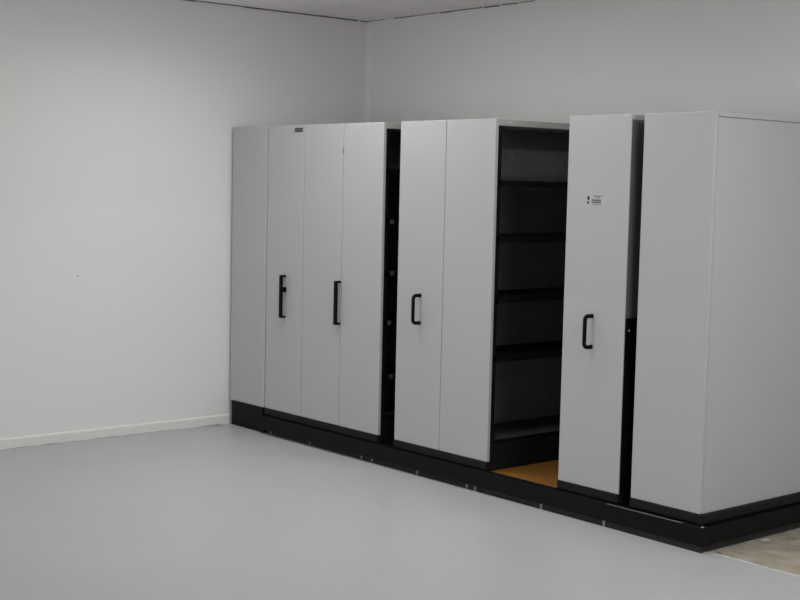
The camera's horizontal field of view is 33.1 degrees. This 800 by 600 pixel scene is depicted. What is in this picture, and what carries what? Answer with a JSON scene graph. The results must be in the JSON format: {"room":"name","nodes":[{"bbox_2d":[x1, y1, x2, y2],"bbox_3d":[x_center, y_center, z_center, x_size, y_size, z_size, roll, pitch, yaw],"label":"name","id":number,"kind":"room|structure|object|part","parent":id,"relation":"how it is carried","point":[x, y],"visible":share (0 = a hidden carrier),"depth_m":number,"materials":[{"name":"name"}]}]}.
{"room":"archive storage room","nodes":[
{"label":"archive storage room","id":0,"kind":"room"},
{"bbox_2d":[0,0,367,443],"bbox_3d":[-4.271,-0.467,7.914,10.509,3.272,0.100,-3,6,-40],"label":"wall","id":1,"kind":"structure","parent":0,"point":[118,118],"depth_m":9.79,"materials":[{"name":"white paint"}]},
{"bbox_2d":[0,414,228,449],"bbox_3d":[-4.768,1.096,7.581,9.000,0.073,0.013,-3,6,-40],"label":"baseboard","id":2,"kind":"structure","parent":1,"relation":"attached to","point":[33,440],"depth_m":9.82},
{"bbox_2d":[184,0,534,21],"bbox_3d":[-0.942,-2.017,7.758,5.309,0.012,4.188,-3,6,-40],"label":"trim","id":3,"kind":"structure","parent":1,"relation":"attached to","point":[184,0],"depth_m":10.38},
{"bbox_2d":[198,0,533,20],"bbox_3d":[-0.651,-1.707,3.554,10.509,0.100,11.200,-3,6,-40],"label":"ceiling","id":4,"kind":"structure","parent":0,"point":[364,10],"depth_m":10.14,"materials":[{"name":"white paint"}]},
{"bbox_2d":[0,423,799,599],"bbox_3d":[-1.217,1.592,3.418,9.018,0.050,11.000,-3,6,-40],"label":"floor","id":5,"kind":"structure","parent":0,"point":[229,511],"depth_m":7.16,"materials":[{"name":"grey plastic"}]},
{"bbox_2d":[367,0,799,123],"bbox_3d":[3.285,-0.227,7.053,0.100,3.272,11.000,-3,6,-40],"label":"wall","id":6,"kind":"structure","parent":0,"point":[554,61],"depth_m":9.24,"materials":[{"name":"white paint"}]},
{"bbox_2d":[364,28,370,122],"bbox_3d":[-0.293,-0.661,11.176,0.014,3.157,0.048,-3,6,-40],"label":"trim","id":7,"kind":"structure","parent":6,"relation":"attached to","point":[368,30],"depth_m":11.07,"materials":[{"name":"white paint"}]},
{"bbox_2d":[706,528,799,574],"bbox_3d":[2.719,1.401,6.742,1.291,0.057,11.000,-3,6,-40],"label":"floor","id":8,"kind":"structure","parent":0,"point":[780,551],"depth_m":7.09,"materials":[{"name":"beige concrete"}]},
{"bbox_2d":[232,400,799,553],"bbox_3d":[0.609,1.025,9.123,1.286,0.189,4.506,-3,6,-40],"label":"platform","id":9,"kind":"object","parent":8,"relation":"on","point":[534,485],"visible":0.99,"depth_m":7.92,"materials":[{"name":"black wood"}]},
{"bbox_2d":[230,126,268,426],"bbox_3d":[-0.688,-0.202,10.582,1.231,2.255,0.457,-3,6,-40],"label":"tall cabinet","id":10,"kind":"object","parent":9,"relation":"on","point":[250,144],"visible":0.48,"depth_m":10.18,"materials":[{"name":"grey metal"}]},
{"bbox_2d":[264,125,304,422],"bbox_3d":[-0.400,-0.213,10.220,1.257,2.158,0.457,-3,6,-40],"label":"tall cabinet","id":11,"kind":"object","parent":9,"relation":"on","point":[286,143],"visible":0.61,"depth_m":9.83,"materials":[{"name":"grey metal"}]},
{"bbox_3d":[-0.863,0.850,9.937,0.031,0.047,0.456,-3,6,-40],"label":"kick plate","id":12,"kind":"part","parent":11,"relation":"part of","materials":[{"name":"black metal"}]},
{"bbox_3d":[-0.858,-0.026,9.832,0.043,0.313,0.032,-3,6,-40],"label":"handle","id":13,"kind":"part","parent":11,"relation":"part of","materials":[{"name":"black plastic"}]},
{"bbox_2d":[300,122,400,442],"bbox_3d":[0.036,-0.160,9.707,1.257,2.158,0.889,-3,6,-40],"label":"tall cabinet","id":14,"kind":"object","parent":9,"relation":"on","point":[352,185],"visible":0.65,"depth_m":9.31,"materials":[{"name":"grey metal"}]},
{"bbox_3d":[-0.543,-0.184,9.502,0.026,2.100,0.447,-3,6,-40],"label":"panel","id":15,"kind":"part","parent":14,"relation":"part of","materials":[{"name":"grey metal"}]},
{"bbox_3d":[-0.435,0.020,9.334,0.043,0.305,0.032,-3,6,-40],"label":"handle","id":16,"kind":"part","parent":14,"relation":"part of","materials":[{"name":"black plastic"}]},
{"bbox_3d":[-0.429,0.903,9.426,0.031,0.047,0.885,-3,6,-40],"label":"kick plate","id":17,"kind":"part","parent":14,"relation":"part of","materials":[{"name":"black metal"}]},
{"bbox_3d":[-0.257,-0.149,9.165,0.026,2.100,0.432,-3,6,-40],"label":"panel","id":18,"kind":"part","parent":14,"relation":"part of","materials":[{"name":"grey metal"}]},
{"bbox_3d":[0.187,0.485,9.600,1.153,0.036,0.418,-3,6,-40],"label":"shelf","id":19,"kind":"part","parent":14,"relation":"part of","materials":[{"name":"black metal"}]},
{"bbox_3d":[0.030,0.738,9.799,1.160,0.021,0.857,-3,6,-40],"label":"shelf","id":20,"kind":"part","parent":14,"relation":"part of","materials":[{"name":"black metal"}]},
{"bbox_3d":[0.195,0.122,9.569,1.153,0.036,0.418,-3,6,-40],"label":"shelf","id":21,"kind":"part","parent":14,"relation":"part of","materials":[{"name":"black metal"}]},
{"bbox_3d":[0.203,-0.212,9.540,1.153,0.036,0.418,-3,6,-40],"label":"shelf","id":22,"kind":"part","parent":14,"relation":"part of","materials":[{"name":"black metal"}]},
{"bbox_3d":[0.210,-0.556,9.511,1.153,0.036,0.418,-3,6,-40],"label":"shelf","id":23,"kind":"part","parent":14,"relation":"part of","materials":[{"name":"black metal"}]},
{"bbox_3d":[0.060,-0.230,9.707,1.162,1.935,0.010,-3,6,-40],"label":"panel","id":24,"kind":"part","parent":14,"relation":"part of","materials":[{"name":"black metal"}]},
{"bbox_3d":[0.218,-0.894,9.482,1.153,0.036,0.418,-3,6,-40],"label":"shelf","id":25,"kind":"part","parent":14,"relation":"part of","materials":[{"name":"black metal"}]},
{"bbox_2d":[393,118,569,470],"bbox_3d":[0.707,-0.076,8.896,1.284,2.158,0.894,-3,6,-40],"label":"tall cabinet","id":26,"kind":"object","parent":9,"relation":"on","point":[483,202],"visible":0.8,"depth_m":8.63,"materials":[{"name":"grey metal"}]},
{"bbox_3d":[0.102,0.060,8.679,0.070,0.200,0.023,-3,6,-40],"label":"handle","id":27,"kind":"part","parent":26,"relation":"part of","materials":[{"name":"black plastic"}]},
{"bbox_3d":[0.136,-0.101,8.703,0.026,2.100,0.443,-3,6,-40],"label":"panel","id":28,"kind":"part","parent":26,"relation":"part of","materials":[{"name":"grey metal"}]},
{"bbox_3d":[0.253,0.987,8.623,0.031,0.047,0.891,-3,6,-40],"label":"kick plate","id":29,"kind":"part","parent":26,"relation":"part of","materials":[{"name":"black metal"}]},
{"bbox_3d":[0.424,-0.066,8.364,0.026,2.100,0.442,-3,6,-40],"label":"panel","id":30,"kind":"part","parent":26,"relation":"part of","materials":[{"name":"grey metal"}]},
{"bbox_3d":[0.712,0.822,8.996,1.160,0.021,0.863,-3,6,-40],"label":"shelf","id":31,"kind":"part","parent":26,"relation":"part of","materials":[{"name":"black metal"}]},
{"bbox_3d":[0.874,0.330,8.778,1.153,0.036,0.428,-3,6,-40],"label":"shelf","id":32,"kind":"part","parent":26,"relation":"part of","materials":[{"name":"black metal"}]},
{"bbox_3d":[0.882,-0.035,8.747,1.153,0.036,0.428,-3,6,-40],"label":"shelf","id":33,"kind":"part","parent":26,"relation":"part of","materials":[{"name":"black metal"}]},
{"bbox_3d":[0.890,-0.402,8.716,1.153,0.036,0.428,-3,6,-40],"label":"shelf","id":34,"kind":"part","parent":26,"relation":"part of","materials":[{"name":"black metal"}]},
{"bbox_3d":[0.737,-0.147,8.909,1.162,1.935,0.010,-3,6,-40],"label":"panel","id":35,"kind":"part","parent":26,"relation":"part of","materials":[{"name":"black metal"}]},
{"bbox_3d":[0.897,-0.746,8.686,1.153,0.036,0.428,-3,6,-40],"label":"shelf","id":36,"kind":"part","parent":26,"relation":"part of","materials":[{"name":"black metal"}]},
{"bbox_2d":[557,114,644,503],"bbox_3d":[1.526,0.025,7.932,1.284,2.158,0.461,-3,6,-40],"label":"tall cabinet","id":37,"kind":"object","parent":9,"relation":"on","point":[604,194],"visible":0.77,"depth_m":7.52,"materials":[{"name":"grey metal"}]},
{"bbox_3d":[1.053,0.178,7.560,0.070,0.197,0.023,-3,6,-40],"label":"handle","id":38,"kind":"part","parent":37,"relation":"part of","materials":[{"name":"black plastic"}]},
{"bbox_3d":[1.072,1.088,7.659,0.031,0.047,0.458,-3,6,-40],"label":"kick plate","id":39,"kind":"part","parent":37,"relation":"part of","materials":[{"name":"black metal"}]},
{"bbox_3d":[1.677,0.568,7.824,1.178,0.982,0.009,-3,6,-40],"label":"panel","id":40,"kind":"part","parent":37,"relation":"part of","materials":[{"name":"black paint"}]},
{"bbox_3d":[1.700,-0.463,7.736,1.178,1.087,0.008,-3,6,-40],"label":"panel","id":41,"kind":"part","parent":37,"relation":"part of","materials":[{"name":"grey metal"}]},
{"bbox_2d":[629,111,799,524],"bbox_3d":[1.908,0.067,7.532,1.221,2.158,0.484,-3,6,-40],"label":"tall cabinet","id":42,"kind":"object","parent":9,"relation":"on","point":[716,424],"visible":1,"depth_m":7.18,"materials":[{"name":"grey metal"}]},
{"bbox_3d":[1.426,1.131,7.243,0.031,0.047,0.469,-3,6,-40],"label":"kick plate","id":43,"kind":"part","parent":42,"relation":"part of","materials":[{"name":"black metal"}]},
{"bbox_3d":[1.452,0.061,7.153,0.026,2.100,0.467,-3,6,-40],"label":"panel","id":44,"kind":"part","parent":42,"relation":"part of","materials":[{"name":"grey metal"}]},
{"bbox_3d":[2.063,0.070,7.372,1.188,2.071,0.008,-3,6,-40],"label":"panel","id":45,"kind":"part","parent":42,"relation":"part of","materials":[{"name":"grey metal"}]},
{"bbox_2d":[709,552,799,576],"bbox_3d":[3.702,1.575,4.594,0.030,0.006,6.440,-3,6,-40],"label":"trim","id":46,"kind":"structure","parent":8,"relation":"on","point":[709,552],"depth_m":6.82,"materials":[{"name":"plastic"}]}
]}

